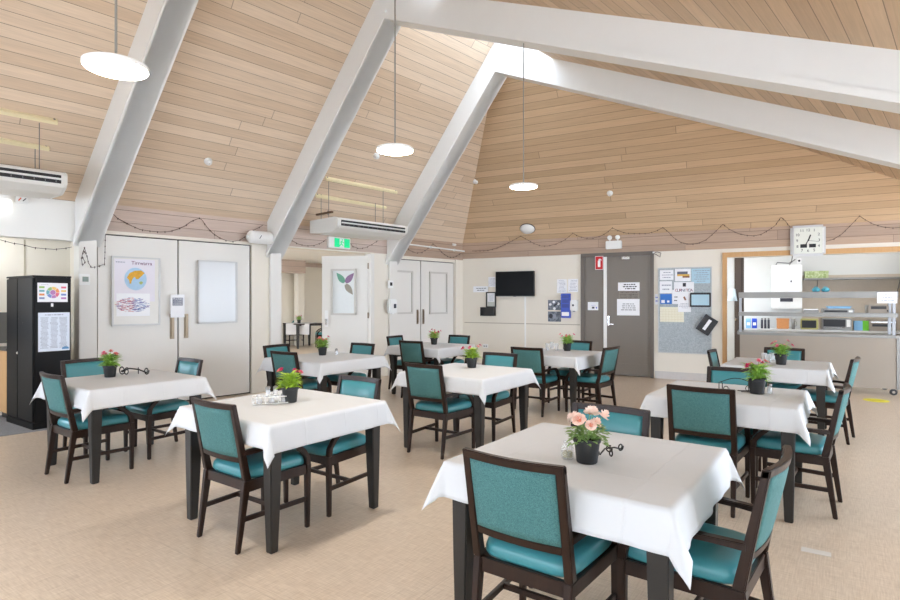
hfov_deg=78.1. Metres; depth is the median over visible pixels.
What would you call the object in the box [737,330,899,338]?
countertop
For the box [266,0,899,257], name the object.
ceiling beam
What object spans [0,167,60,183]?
outlet
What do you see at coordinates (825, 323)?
oven
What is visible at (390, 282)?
thermostat
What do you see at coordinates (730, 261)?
wall
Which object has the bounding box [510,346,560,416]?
armchair
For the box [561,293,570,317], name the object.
poster
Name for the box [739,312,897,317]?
shelf
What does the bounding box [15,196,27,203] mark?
junction box
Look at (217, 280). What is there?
whiteboard
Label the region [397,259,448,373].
trim
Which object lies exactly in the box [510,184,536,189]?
diffuser
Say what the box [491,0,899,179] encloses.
ceiling
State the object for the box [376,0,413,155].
pendant lamp
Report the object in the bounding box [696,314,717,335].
folder
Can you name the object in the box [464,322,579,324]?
trim
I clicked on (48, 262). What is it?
wall
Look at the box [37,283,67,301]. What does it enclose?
paper notice
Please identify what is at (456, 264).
trim
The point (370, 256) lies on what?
trim
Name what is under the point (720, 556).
armchair
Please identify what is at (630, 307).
paper notice
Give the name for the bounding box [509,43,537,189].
pendant lamp
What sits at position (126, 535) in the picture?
floor
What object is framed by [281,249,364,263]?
ceiling
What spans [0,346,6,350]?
countertop
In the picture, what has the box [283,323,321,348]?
dining table
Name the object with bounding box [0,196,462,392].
wall
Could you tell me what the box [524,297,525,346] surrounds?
duct
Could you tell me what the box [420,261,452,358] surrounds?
door
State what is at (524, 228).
ceiling speaker
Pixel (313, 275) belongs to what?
wall
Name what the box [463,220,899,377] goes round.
wall
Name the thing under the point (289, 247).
trim
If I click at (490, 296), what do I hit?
holder
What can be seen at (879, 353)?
serving counter
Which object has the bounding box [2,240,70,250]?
fairy lights
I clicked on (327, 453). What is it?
armchair
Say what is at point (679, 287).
poster
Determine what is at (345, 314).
door
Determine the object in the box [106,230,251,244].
trim
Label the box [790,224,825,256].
wall clock
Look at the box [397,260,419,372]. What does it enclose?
door
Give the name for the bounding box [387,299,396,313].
hand sanitiser
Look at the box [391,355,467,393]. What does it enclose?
dining table
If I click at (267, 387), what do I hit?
salt shaker
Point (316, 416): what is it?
tablecloth
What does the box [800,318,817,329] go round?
carton
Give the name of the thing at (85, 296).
pillar
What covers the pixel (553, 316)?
print
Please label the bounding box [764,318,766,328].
jar
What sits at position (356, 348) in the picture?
armchair
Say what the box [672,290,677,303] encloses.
paper notice
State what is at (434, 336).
potted plant
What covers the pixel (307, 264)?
wall
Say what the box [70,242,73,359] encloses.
wall
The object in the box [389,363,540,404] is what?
tablecloth
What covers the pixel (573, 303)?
soap dispenser
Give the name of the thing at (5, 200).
light
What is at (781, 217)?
fairy lights
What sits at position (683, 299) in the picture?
paper notice
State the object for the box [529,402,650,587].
armchair
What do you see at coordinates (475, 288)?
wall sign
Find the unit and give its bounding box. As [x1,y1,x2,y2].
[821,308,853,312]
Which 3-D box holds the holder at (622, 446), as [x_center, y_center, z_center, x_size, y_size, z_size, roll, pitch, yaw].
[0.754,0.704,2.603,0.069,0.043,0.220,0,0,41]
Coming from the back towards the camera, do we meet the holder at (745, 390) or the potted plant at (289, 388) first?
the holder at (745, 390)
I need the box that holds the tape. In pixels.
[801,546,830,556]
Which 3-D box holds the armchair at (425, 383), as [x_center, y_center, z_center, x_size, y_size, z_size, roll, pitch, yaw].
[-0.109,1.056,5.527,0.520,0.888,0.610,0,0,36]
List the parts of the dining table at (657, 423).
leg, leg, leg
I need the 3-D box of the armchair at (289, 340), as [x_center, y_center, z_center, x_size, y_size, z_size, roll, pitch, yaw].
[-5.133,1.056,18.192,0.520,0.888,0.610,0,0,-37]
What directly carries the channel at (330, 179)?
attached to the ceiling at (248, 82)
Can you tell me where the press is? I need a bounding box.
[866,319,896,330]
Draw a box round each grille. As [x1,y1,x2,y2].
[320,233,387,239]
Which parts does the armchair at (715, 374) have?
frame, backrest, seat, leg, leg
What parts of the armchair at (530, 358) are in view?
leg, panel, frame, seat frame, leg, seat, armrest, leg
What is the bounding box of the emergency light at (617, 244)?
[606,235,621,248]
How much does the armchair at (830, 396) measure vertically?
0.888 m
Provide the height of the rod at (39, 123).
0.598 m
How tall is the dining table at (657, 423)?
0.767 m
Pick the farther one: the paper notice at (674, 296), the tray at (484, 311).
the tray at (484, 311)
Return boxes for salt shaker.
[265,386,270,395]
[273,386,277,395]
[767,383,771,392]
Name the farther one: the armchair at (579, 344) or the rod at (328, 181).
the rod at (328, 181)
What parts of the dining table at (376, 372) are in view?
leg, leg, leg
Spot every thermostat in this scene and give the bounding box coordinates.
[79,274,89,284]
[388,280,392,287]
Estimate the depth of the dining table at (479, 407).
5.62 m
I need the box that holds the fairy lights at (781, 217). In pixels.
[483,217,789,250]
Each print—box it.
[115,298,133,311]
[116,299,149,311]
[124,268,146,289]
[132,298,148,310]
[548,300,560,309]
[548,311,560,321]
[675,269,690,280]
[802,320,815,327]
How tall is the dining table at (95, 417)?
0.767 m
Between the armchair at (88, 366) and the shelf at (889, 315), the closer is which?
the armchair at (88, 366)
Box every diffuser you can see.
[82,56,147,80]
[377,146,412,155]
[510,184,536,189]
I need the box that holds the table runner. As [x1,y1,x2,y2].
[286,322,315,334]
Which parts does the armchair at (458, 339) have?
seat, backrest, frame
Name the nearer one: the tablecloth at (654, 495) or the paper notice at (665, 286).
the tablecloth at (654, 495)
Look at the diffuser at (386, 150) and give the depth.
4.33 m
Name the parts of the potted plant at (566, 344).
pot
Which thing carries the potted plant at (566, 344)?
on the tablecloth at (577, 359)
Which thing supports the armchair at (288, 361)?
on the floor at (126, 535)
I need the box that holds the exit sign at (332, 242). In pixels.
[327,236,349,248]
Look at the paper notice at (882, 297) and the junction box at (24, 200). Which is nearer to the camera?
the junction box at (24, 200)
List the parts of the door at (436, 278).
inset panel, panel moulding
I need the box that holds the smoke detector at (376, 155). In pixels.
[373,153,379,158]
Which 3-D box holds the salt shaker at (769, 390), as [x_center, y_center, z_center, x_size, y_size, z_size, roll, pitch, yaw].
[2.493,0.687,4.333,0.040,0.078,0.040,0,0,-40]
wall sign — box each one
[473,286,487,291]
[588,302,597,309]
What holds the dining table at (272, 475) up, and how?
on the floor at (126, 535)
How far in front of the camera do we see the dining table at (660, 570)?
2.48 m
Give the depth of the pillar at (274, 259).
9.13 m
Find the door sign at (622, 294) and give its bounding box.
[619,291,638,298]
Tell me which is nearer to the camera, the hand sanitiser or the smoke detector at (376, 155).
the smoke detector at (376, 155)
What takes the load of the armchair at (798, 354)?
on the floor at (126, 535)
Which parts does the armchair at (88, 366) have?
leg, frame, backrest, leg, leg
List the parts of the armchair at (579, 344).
leg, leg, seat, frame, leg, backrest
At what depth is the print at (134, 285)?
7.65 m
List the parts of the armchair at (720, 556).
leg, armrest, seat, seat frame, armrest, leg, frame, leg, panel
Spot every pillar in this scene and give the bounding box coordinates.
[74,241,96,358]
[269,253,280,344]
[294,273,304,345]
[388,261,396,375]
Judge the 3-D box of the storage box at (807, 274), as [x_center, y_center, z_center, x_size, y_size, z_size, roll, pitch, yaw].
[7.618,-0.526,11.548,0.417,0.146,0.210,0,0,28]
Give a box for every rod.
[39,123,39,168]
[328,181,328,217]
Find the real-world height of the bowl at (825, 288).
0.090 m
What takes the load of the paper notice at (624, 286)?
attached to the door at (634, 335)
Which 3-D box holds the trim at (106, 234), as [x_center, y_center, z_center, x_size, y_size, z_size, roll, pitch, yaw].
[-3.980,0.305,8.178,0.041,2.390,2.168,0,0,43]
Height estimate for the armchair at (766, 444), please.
0.888 m
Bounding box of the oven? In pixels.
[820,318,851,329]
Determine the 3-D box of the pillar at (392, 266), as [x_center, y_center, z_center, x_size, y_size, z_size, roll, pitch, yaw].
[-1.211,0.355,11.111,0.260,2.290,0.200,0,0,43]
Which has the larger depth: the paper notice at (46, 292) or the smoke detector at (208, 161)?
the smoke detector at (208, 161)
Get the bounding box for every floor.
[0,344,899,599]
[0,415,46,436]
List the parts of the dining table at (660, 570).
leg, leg, leg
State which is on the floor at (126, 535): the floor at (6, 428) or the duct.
the floor at (6, 428)
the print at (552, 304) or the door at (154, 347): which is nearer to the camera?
the door at (154, 347)
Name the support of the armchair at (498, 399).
on the floor at (126, 535)
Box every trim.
[24,240,24,275]
[106,234,249,400]
[288,246,373,253]
[365,254,373,377]
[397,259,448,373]
[453,260,458,358]
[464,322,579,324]
[722,246,899,256]
[722,257,726,363]
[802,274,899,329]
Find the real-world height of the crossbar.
0.070 m
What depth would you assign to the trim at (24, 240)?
7.37 m
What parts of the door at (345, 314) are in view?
push plate, glass pane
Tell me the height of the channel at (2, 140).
0.088 m
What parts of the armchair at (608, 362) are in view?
leg, armrest, leg, seat, seat frame, leg, frame, panel, leg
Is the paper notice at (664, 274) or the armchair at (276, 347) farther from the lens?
the paper notice at (664, 274)
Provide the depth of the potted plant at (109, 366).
5.20 m
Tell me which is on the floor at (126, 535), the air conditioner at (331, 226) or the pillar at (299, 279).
the pillar at (299, 279)
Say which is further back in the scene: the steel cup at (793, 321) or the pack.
the steel cup at (793, 321)
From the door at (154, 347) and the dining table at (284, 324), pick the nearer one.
the door at (154, 347)
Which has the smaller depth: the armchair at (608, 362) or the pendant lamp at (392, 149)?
the pendant lamp at (392, 149)
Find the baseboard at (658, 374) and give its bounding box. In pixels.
[655,371,706,380]
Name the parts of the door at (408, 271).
inset panel, panel moulding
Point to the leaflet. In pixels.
(664, 298)
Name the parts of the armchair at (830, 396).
seat, armrest, armrest, seat frame, leg, leg, frame, panel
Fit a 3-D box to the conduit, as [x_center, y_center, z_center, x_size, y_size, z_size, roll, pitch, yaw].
[-0.255,-1.119,11.953,0.064,0.086,2.084,0,0,43]
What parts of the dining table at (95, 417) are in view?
leg, leg, leg, leg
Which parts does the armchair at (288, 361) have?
panel, frame, seat, armrest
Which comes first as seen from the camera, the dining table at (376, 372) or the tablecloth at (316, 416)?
the tablecloth at (316, 416)
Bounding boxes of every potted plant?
[97,349,122,377]
[276,367,302,402]
[296,315,301,322]
[313,335,329,355]
[428,329,441,344]
[460,344,481,367]
[559,333,574,350]
[563,405,611,464]
[742,359,775,394]
[771,340,793,364]
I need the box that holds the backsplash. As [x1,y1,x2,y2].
[0,312,6,342]
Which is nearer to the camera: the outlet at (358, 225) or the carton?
the outlet at (358, 225)
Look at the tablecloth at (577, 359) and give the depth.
7.26 m
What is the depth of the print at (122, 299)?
7.64 m
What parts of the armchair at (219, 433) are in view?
leg, panel, frame, leg, seat frame, seat, leg, armrest, leg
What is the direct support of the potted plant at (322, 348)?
on the tablecloth at (311, 364)
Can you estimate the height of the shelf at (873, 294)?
0.100 m
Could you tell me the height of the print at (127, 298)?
0.193 m
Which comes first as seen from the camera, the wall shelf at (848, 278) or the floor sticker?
the floor sticker
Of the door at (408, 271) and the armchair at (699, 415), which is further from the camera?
the door at (408, 271)
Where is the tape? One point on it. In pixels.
(805, 549)
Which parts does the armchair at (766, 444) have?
leg, leg, seat, armrest, seat frame, armrest, leg, leg, frame, panel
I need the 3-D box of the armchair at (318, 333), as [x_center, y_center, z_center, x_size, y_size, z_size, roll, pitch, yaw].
[-3.937,1.056,17.537,0.610,0.888,0.520,0,0,-19]
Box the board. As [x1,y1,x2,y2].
[658,266,711,354]
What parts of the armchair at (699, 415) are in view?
panel, frame, seat, leg, seat frame, armrest, leg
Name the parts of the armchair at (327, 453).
leg, leg, seat frame, seat, armrest, leg, backrest, frame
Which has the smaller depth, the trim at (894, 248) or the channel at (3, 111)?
the channel at (3, 111)
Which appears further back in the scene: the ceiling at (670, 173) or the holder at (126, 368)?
the ceiling at (670, 173)
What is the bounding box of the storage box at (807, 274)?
[804,271,828,277]
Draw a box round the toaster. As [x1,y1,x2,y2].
[865,305,888,312]
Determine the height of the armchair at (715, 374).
0.888 m
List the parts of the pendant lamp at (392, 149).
rod, lamp shade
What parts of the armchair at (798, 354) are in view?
seat, backrest, frame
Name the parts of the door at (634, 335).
panel, panel, kick plate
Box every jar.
[563,449,571,458]
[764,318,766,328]
[767,318,769,328]
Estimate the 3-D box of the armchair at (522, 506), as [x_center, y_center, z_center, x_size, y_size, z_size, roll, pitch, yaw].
[0.392,1.056,2.381,0.520,0.888,0.610,0,0,36]
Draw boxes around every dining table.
[47,395,200,483]
[185,426,379,553]
[268,368,380,399]
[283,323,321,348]
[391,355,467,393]
[403,384,527,447]
[452,499,717,599]
[515,367,600,411]
[650,416,802,522]
[816,385,827,435]
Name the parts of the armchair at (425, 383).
leg, panel, frame, leg, seat frame, seat, leg, armrest, leg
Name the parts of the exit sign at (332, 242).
green panel, green panel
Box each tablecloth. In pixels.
[29,369,216,421]
[165,388,400,468]
[256,351,391,383]
[384,342,480,362]
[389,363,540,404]
[422,422,744,588]
[543,348,601,375]
[640,380,817,445]
[720,357,837,392]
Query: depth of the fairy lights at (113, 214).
8.15 m
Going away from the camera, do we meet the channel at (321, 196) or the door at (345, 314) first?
the channel at (321, 196)
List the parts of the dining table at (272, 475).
leg, leg, leg, leg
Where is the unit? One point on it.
(823, 310)
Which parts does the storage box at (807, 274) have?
lid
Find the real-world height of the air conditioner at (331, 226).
0.241 m
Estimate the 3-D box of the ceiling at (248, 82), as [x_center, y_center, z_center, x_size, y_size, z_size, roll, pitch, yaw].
[-3.173,-2.793,6.930,2.800,3.046,13.000,0,0,43]
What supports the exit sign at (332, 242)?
attached to the wall at (226, 228)
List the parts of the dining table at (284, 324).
leg, leg, leg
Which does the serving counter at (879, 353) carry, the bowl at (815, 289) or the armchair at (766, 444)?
the bowl at (815, 289)
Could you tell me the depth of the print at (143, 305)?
7.69 m
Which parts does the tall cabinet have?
door, door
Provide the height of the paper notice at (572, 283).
0.267 m
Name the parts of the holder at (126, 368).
handle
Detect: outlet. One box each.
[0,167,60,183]
[341,220,404,232]
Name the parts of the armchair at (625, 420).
backrest, frame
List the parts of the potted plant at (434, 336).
pot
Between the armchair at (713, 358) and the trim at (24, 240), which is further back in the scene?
the trim at (24, 240)
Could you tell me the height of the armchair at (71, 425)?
0.888 m
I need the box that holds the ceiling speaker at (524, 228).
[520,224,534,233]
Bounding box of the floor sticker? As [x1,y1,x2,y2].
[863,398,889,401]
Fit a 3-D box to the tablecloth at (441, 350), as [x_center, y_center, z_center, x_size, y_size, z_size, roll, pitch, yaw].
[-0.286,0.835,8.952,1.131,0.221,1.131,0,0,35]
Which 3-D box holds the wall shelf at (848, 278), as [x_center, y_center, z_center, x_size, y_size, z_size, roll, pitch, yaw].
[8.323,-0.298,11.193,2.042,0.310,0.316,0,0,28]
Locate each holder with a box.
[119,366,149,374]
[486,292,495,306]
[598,444,623,456]
[720,378,749,391]
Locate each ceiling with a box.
[0,0,493,242]
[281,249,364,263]
[463,77,899,242]
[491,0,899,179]
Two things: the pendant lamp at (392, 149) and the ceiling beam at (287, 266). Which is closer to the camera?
the pendant lamp at (392, 149)
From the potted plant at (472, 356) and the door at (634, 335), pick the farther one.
the door at (634, 335)
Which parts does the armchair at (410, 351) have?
panel, frame, armrest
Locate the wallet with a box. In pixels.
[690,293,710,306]
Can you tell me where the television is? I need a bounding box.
[496,271,534,296]
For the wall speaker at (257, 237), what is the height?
0.210 m
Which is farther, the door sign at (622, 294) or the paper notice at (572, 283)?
the paper notice at (572, 283)
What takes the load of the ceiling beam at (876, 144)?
attached to the ceiling at (871, 23)
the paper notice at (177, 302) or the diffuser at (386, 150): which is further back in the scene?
the paper notice at (177, 302)
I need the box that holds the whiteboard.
[198,260,236,323]
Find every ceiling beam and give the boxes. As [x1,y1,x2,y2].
[73,0,198,246]
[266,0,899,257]
[281,259,305,273]
[386,43,899,264]
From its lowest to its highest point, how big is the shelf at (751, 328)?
0.800 m
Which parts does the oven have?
glass door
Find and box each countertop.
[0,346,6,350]
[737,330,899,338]
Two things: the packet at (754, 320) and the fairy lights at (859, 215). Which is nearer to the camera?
the fairy lights at (859, 215)
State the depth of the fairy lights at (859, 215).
9.09 m
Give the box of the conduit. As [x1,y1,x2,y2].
[410,244,464,251]
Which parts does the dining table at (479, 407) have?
leg, leg, leg, leg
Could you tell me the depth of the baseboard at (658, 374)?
10.43 m
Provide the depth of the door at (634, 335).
10.95 m
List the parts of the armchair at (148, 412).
leg, leg, armrest, seat frame, seat, leg, backrest, frame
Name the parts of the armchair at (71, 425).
leg, panel, frame, leg, seat frame, seat, armrest, leg, leg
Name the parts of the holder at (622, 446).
handle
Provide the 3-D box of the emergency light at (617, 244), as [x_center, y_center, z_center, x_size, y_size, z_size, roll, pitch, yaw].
[3.235,-1.143,10.962,0.304,0.268,0.084,0,0,28]
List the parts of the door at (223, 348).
pull handle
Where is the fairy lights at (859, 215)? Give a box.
[828,215,899,240]
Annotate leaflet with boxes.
[660,294,671,303]
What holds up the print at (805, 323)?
attached to the carton
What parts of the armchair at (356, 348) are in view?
seat, backrest, frame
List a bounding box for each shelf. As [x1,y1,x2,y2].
[739,291,897,297]
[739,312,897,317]
[802,277,899,290]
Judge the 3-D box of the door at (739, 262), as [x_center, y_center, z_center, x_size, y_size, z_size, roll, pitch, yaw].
[5.660,0.250,10.861,0.165,2.500,0.094,0,0,28]
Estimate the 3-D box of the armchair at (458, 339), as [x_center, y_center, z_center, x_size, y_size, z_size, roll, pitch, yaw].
[0.006,1.056,9.480,0.520,0.888,0.610,0,0,37]
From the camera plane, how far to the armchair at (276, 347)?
7.53 m
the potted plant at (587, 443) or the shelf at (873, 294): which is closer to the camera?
the potted plant at (587, 443)
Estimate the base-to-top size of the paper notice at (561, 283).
0.284 m
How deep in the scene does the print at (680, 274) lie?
10.39 m
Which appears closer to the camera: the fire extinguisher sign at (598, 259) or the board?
the board
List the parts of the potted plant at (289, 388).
pot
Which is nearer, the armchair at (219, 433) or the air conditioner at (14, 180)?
the armchair at (219, 433)
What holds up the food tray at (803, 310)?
on the serving counter at (879, 353)
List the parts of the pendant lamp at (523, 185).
rod, lamp shade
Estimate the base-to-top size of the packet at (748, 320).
0.206 m
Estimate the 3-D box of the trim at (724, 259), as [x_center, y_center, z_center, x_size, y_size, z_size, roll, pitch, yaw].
[5.023,0.362,10.144,0.075,2.275,0.180,0,0,28]
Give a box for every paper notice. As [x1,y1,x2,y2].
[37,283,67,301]
[38,312,69,351]
[170,294,184,317]
[488,277,495,286]
[557,279,566,292]
[568,279,577,291]
[617,299,639,315]
[618,282,639,290]
[655,294,657,304]
[660,270,672,279]
[660,281,671,292]
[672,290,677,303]
[678,294,690,311]
[691,268,709,282]
[877,292,896,302]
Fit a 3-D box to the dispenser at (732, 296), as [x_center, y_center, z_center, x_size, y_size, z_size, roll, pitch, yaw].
[5.514,-0.101,10.834,0.170,0.240,0.170,0,0,-17]
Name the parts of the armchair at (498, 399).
leg, seat, leg, armrest, seat frame, backrest, frame, leg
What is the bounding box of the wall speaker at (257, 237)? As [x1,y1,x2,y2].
[246,230,272,244]
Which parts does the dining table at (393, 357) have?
leg, leg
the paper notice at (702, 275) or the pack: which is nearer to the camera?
the paper notice at (702, 275)
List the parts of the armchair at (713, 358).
backrest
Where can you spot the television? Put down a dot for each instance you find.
(508, 283)
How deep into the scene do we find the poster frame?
7.65 m
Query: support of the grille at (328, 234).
attached to the air conditioner at (331, 226)
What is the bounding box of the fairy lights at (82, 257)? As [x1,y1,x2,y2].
[81,234,105,267]
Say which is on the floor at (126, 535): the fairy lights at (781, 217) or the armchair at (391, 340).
the armchair at (391, 340)
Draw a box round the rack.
[252,394,287,404]
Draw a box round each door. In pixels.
[97,235,176,372]
[178,241,248,399]
[322,256,368,375]
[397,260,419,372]
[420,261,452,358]
[581,251,653,377]
[735,258,743,357]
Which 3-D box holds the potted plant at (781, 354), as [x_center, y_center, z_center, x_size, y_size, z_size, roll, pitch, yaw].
[3.721,0.586,6.250,0.237,0.281,0.259,0,0,-36]
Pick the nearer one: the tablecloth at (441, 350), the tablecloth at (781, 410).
the tablecloth at (781, 410)
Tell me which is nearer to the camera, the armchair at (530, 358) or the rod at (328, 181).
the armchair at (530, 358)
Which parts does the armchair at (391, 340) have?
leg, frame, backrest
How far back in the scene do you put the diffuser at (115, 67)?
2.72 m
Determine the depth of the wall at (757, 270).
11.84 m
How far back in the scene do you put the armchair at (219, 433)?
3.41 m
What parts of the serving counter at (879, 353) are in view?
post, panel, post, post, post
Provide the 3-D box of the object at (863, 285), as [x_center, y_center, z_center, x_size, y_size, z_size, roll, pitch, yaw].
[8.426,0.039,11.316,2.114,1.122,0.011,0,0,28]
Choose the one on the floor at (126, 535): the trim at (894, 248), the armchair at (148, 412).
the armchair at (148, 412)
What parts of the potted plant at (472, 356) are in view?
pot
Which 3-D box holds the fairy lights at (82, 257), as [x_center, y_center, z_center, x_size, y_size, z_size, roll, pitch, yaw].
[-4.649,-0.709,7.247,0.049,0.603,0.316,0,0,26]
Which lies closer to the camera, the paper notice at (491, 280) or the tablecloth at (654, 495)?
the tablecloth at (654, 495)
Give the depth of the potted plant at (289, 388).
3.91 m
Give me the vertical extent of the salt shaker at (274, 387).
0.078 m
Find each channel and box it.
[0,108,57,124]
[0,137,49,150]
[315,193,386,208]
[325,176,397,193]
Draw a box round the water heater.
[771,259,801,308]
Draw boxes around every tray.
[480,307,495,315]
[802,309,818,312]
[826,306,851,308]
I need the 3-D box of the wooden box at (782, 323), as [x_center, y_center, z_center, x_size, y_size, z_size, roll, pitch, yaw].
[6.967,0.492,11.623,0.226,0.216,0.212,0,0,28]
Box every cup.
[791,319,796,328]
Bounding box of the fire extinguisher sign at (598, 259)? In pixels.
[595,256,602,269]
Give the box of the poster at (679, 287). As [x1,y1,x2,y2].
[674,282,693,293]
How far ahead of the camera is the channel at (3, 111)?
6.18 m
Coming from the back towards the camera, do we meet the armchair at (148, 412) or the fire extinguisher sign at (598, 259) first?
the fire extinguisher sign at (598, 259)
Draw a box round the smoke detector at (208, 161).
[204,158,211,165]
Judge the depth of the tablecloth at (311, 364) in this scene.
6.83 m
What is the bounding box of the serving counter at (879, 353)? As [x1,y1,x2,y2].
[737,291,899,394]
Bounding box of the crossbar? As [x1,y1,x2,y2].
[316,211,332,215]
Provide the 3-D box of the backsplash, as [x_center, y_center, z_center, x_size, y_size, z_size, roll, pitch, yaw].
[-6.172,0.360,6.811,0.012,0.400,1.600,0,0,43]
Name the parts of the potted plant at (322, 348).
pot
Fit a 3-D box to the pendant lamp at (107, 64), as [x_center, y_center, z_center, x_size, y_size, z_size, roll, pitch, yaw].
[-1.648,-2.026,2.739,0.292,1.777,0.292,0,0,0]
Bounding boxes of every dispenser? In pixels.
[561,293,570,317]
[570,300,577,311]
[728,289,736,300]
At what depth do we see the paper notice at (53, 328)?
6.54 m
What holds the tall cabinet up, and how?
on the floor at (6, 428)
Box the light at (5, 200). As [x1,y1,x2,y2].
[0,194,10,208]
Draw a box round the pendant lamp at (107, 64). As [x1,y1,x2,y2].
[81,0,149,80]
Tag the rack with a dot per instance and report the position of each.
(264, 397)
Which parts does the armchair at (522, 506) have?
leg, panel, frame, leg, seat frame, seat, leg, armrest, leg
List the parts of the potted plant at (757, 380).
pot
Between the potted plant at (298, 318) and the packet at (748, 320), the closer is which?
the packet at (748, 320)
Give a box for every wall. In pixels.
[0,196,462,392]
[0,237,70,414]
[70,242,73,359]
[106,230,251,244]
[281,267,321,344]
[306,263,321,267]
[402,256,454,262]
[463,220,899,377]
[727,258,734,361]
[744,253,899,329]
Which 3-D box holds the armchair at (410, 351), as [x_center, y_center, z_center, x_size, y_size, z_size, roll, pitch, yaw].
[-0.442,1.056,8.563,0.520,0.888,0.610,0,0,35]
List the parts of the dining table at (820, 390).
leg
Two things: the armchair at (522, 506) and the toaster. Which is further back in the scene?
the toaster
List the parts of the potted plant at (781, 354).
pot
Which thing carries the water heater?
attached to the wall at (757, 270)
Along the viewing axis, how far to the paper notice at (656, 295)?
10.64 m
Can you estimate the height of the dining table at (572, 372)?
0.767 m
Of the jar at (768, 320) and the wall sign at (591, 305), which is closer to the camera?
the wall sign at (591, 305)
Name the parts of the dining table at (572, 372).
leg, leg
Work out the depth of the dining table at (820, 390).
5.75 m
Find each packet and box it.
[746,318,750,327]
[752,318,756,327]
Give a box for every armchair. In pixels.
[39,371,134,483]
[60,357,137,454]
[123,357,202,459]
[191,397,310,554]
[263,344,316,390]
[270,350,331,392]
[283,375,380,516]
[286,321,303,346]
[315,328,321,347]
[327,342,374,393]
[386,335,427,388]
[399,340,443,397]
[404,362,474,459]
[428,335,469,363]
[455,352,517,441]
[462,447,619,599]
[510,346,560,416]
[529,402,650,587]
[547,340,592,402]
[565,346,619,411]
[617,445,792,599]
[666,384,750,517]
[706,366,761,487]
[707,349,719,366]
[750,383,851,519]
[764,347,804,388]
[797,356,859,444]
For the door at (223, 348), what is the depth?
8.53 m
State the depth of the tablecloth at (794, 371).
5.92 m
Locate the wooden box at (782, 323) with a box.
[776,318,788,328]
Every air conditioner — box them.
[0,164,67,198]
[310,216,407,239]
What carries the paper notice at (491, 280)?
attached to the wall at (499, 337)
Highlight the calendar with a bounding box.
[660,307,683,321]
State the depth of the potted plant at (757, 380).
4.27 m
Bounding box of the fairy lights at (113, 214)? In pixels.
[113,214,262,241]
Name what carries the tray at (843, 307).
on the unit
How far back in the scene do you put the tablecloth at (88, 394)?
4.86 m
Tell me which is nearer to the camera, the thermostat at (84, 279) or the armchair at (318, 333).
the thermostat at (84, 279)
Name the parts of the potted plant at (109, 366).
pot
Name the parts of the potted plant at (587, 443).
flower, flower, pot, stem, flower, flower, flower, flower, flower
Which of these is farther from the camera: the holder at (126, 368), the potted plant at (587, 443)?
the holder at (126, 368)
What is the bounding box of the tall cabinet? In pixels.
[6,275,70,429]
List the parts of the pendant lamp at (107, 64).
lamp shade, rod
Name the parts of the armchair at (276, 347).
frame, backrest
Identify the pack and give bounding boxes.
[853,321,868,330]

